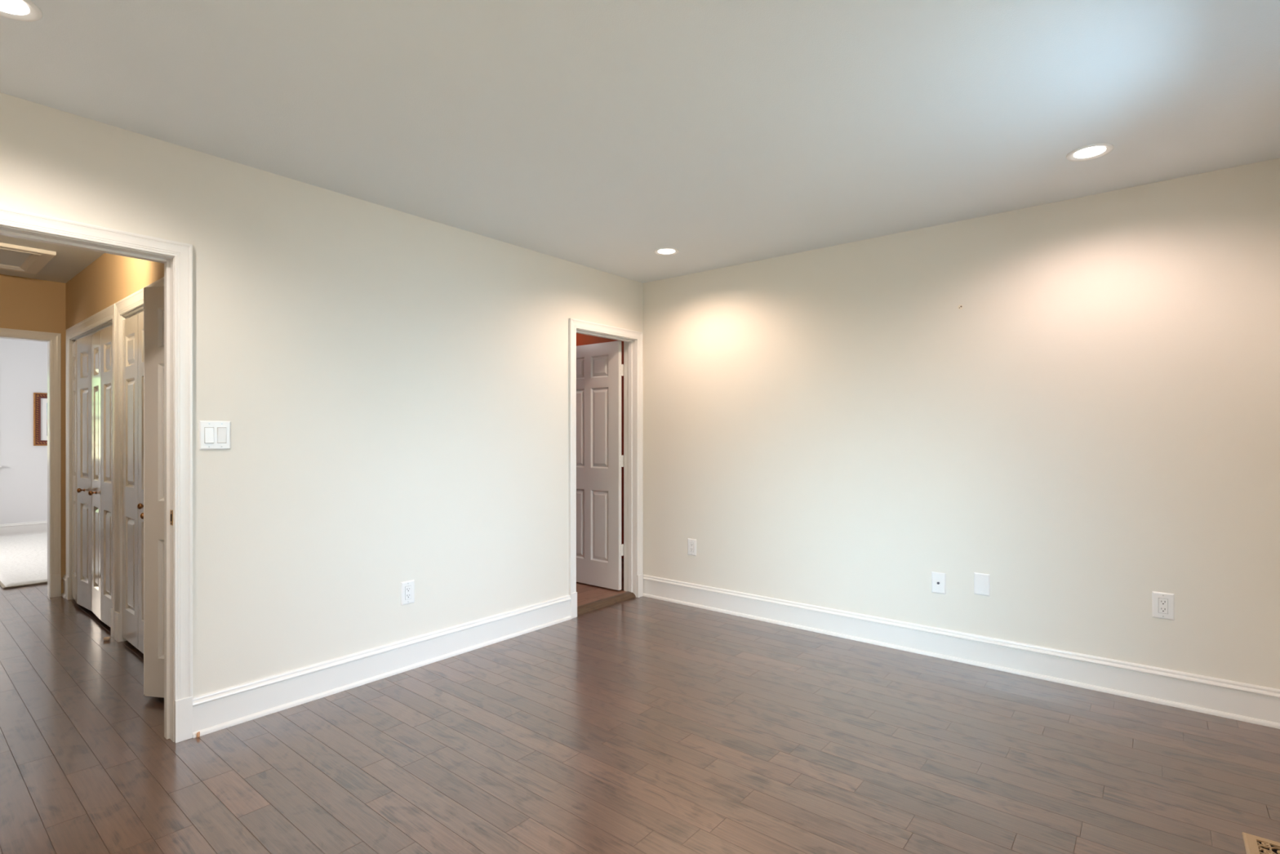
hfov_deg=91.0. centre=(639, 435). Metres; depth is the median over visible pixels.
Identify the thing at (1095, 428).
wall
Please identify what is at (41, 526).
baseboard
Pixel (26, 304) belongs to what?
wall
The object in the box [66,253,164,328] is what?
wall
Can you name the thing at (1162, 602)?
receptacle
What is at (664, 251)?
recessed light
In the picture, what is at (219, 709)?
baseboard
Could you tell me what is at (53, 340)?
door frame
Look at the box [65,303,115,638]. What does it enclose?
door
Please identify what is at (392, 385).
wall
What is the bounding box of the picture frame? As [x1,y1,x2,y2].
[33,392,47,445]
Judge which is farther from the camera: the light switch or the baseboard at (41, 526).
the baseboard at (41, 526)
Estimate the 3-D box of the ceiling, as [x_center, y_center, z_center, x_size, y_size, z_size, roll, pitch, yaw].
[-2.998,-1.228,4.587,11.750,0.080,6.450,0,0,39]
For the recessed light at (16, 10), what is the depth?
1.76 m
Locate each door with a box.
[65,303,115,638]
[114,276,164,697]
[568,318,643,618]
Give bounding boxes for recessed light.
[0,0,42,22]
[653,247,679,255]
[1066,142,1114,161]
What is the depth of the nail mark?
3.49 m
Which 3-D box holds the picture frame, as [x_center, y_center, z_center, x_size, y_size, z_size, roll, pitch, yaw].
[-7.411,-0.200,8.166,0.025,0.668,0.664,0,0,39]
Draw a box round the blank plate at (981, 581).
[973,572,990,595]
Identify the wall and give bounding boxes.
[0,92,643,697]
[0,274,66,593]
[0,337,47,524]
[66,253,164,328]
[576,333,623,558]
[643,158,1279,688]
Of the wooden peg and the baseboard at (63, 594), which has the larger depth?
the baseboard at (63, 594)
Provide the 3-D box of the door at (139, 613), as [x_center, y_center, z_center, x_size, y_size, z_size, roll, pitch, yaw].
[-2.586,0.221,3.329,1.650,2.062,0.254,0,0,39]
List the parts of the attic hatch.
hatch panel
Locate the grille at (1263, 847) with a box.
[1257,841,1279,853]
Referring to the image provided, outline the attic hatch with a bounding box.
[0,242,56,274]
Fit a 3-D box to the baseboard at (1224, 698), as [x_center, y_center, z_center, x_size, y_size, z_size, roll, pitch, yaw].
[1.410,1.171,3.773,3.598,0.162,0.026,0,0,39]
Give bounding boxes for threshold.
[577,591,635,615]
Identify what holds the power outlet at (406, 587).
attached to the wall at (392, 385)
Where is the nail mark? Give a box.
[957,304,963,309]
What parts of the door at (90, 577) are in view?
knob, knob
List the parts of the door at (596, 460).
casing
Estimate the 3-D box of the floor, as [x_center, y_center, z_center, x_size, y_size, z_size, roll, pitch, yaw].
[-2.988,1.276,4.559,11.700,0.112,6.220,0,0,39]
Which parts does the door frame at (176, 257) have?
strike plate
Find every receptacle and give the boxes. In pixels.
[405,585,411,599]
[689,542,693,551]
[1158,597,1168,613]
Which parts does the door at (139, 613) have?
knob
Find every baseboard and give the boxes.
[0,520,47,537]
[61,573,66,598]
[192,594,571,737]
[643,574,1279,728]
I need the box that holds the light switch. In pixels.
[199,420,231,449]
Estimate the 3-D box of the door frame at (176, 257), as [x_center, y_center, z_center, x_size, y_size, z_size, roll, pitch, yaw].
[-2.206,0.232,2.288,0.155,2.040,0.941,0,0,39]
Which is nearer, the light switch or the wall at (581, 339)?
the light switch
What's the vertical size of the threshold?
0.038 m
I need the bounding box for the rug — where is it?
[0,533,47,588]
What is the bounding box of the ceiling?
[0,0,1279,283]
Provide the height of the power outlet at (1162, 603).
0.122 m
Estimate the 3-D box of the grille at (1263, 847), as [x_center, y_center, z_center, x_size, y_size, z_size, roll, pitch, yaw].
[1.847,1.248,1.792,0.108,0.004,0.296,0,0,39]
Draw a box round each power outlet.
[400,579,413,604]
[687,537,696,555]
[1151,591,1174,620]
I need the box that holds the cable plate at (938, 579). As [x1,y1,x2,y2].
[931,571,946,594]
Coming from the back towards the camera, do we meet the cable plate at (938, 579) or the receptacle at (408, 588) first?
the cable plate at (938, 579)
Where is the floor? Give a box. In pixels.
[0,557,1279,853]
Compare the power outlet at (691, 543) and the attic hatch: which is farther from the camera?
the power outlet at (691, 543)
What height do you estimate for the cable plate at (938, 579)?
0.118 m
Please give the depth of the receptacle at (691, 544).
4.62 m
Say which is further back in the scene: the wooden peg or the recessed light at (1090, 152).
the wooden peg
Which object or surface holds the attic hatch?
attached to the ceiling
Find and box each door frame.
[0,206,192,742]
[0,328,61,597]
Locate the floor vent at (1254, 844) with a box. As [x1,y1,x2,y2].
[1241,831,1279,853]
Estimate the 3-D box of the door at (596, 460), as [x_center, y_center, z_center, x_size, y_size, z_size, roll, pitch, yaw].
[-0.534,0.227,4.843,0.804,2.050,0.782,0,0,39]
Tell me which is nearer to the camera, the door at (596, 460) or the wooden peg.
the wooden peg
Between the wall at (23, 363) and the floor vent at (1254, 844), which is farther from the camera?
the wall at (23, 363)
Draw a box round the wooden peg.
[102,636,111,640]
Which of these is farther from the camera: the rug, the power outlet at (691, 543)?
the rug
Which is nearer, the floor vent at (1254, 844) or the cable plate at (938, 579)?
the floor vent at (1254, 844)
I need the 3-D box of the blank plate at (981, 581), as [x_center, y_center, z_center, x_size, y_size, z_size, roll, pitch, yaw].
[1.857,0.811,3.420,0.077,0.118,0.007,0,0,39]

